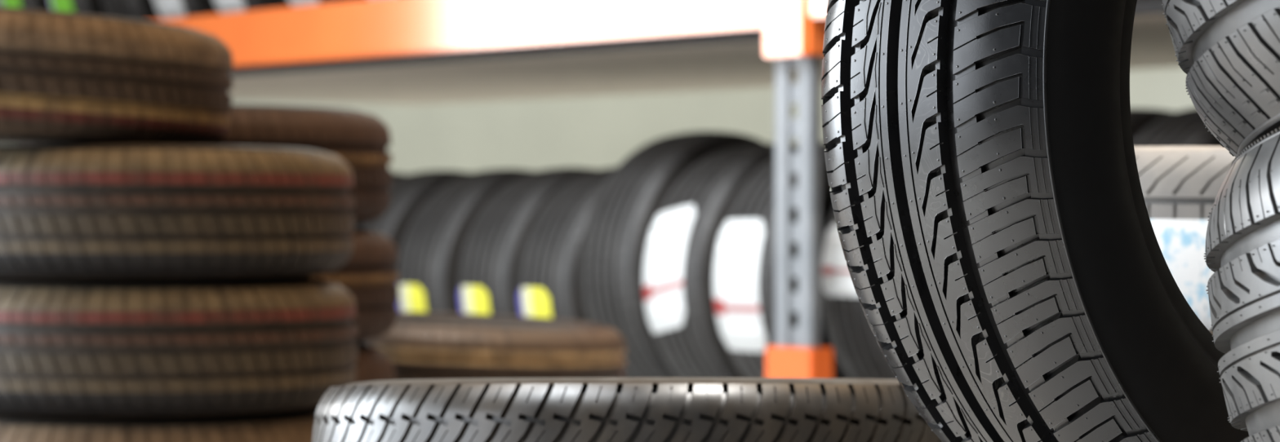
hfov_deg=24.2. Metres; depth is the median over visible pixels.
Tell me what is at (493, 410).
tire
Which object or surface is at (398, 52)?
storage rack
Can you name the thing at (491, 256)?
tire
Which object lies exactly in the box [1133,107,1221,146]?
tire
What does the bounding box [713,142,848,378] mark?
tire
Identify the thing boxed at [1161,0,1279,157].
tire
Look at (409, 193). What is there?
tire
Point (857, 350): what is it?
tire
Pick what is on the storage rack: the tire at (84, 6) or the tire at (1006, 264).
the tire at (84, 6)
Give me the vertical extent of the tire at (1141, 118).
0.724 m
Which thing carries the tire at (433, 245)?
on the floor
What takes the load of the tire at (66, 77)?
on the tire at (68, 212)
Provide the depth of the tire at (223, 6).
8.63 m
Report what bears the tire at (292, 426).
on the floor
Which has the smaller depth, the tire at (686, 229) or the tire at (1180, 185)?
the tire at (1180, 185)
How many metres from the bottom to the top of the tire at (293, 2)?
0.620 m
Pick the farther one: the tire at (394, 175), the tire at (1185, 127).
the tire at (394, 175)
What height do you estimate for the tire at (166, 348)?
0.194 m
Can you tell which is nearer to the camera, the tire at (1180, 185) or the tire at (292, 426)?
the tire at (1180, 185)
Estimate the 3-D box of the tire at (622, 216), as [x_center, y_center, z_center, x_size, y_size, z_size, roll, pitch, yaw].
[0.172,0.125,7.569,0.706,0.706,0.244,0,0,-41]
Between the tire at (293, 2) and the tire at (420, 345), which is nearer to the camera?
the tire at (420, 345)
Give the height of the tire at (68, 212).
0.194 m
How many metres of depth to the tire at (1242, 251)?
1.66 m
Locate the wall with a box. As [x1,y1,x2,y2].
[0,4,1195,174]
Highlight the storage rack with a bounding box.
[148,0,1180,378]
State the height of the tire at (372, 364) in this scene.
0.268 m
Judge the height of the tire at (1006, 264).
0.644 m
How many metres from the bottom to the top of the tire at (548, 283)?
0.620 m
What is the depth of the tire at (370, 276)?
5.04 m
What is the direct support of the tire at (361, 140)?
on the tire at (370, 276)
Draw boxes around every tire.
[0,0,52,10]
[0,7,233,145]
[0,144,355,280]
[0,277,357,417]
[0,407,316,441]
[21,104,391,226]
[48,0,106,15]
[101,0,161,20]
[153,0,291,19]
[213,0,291,13]
[288,0,357,6]
[307,227,399,342]
[311,377,942,441]
[315,342,395,408]
[354,170,470,311]
[360,311,626,380]
[391,172,405,180]
[395,168,534,313]
[457,167,596,315]
[517,167,617,321]
[579,131,766,377]
[643,143,836,377]
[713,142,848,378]
[820,210,897,379]
[821,0,1248,441]
[1130,108,1175,138]
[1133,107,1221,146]
[1133,146,1235,330]
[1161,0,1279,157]
[1204,126,1279,441]
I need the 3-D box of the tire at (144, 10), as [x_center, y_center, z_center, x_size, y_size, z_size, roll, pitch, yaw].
[-1.385,-0.768,9.323,0.620,0.620,0.244,0,0,-41]
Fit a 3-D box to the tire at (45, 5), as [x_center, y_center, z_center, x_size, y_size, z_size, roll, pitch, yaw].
[-1.790,-0.768,9.795,0.622,0.620,0.244,0,0,-41]
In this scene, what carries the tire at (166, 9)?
on the storage rack
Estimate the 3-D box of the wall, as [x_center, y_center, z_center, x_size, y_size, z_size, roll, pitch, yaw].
[2.855,-1.272,8.812,0.100,3.500,22.000,0,0,-41]

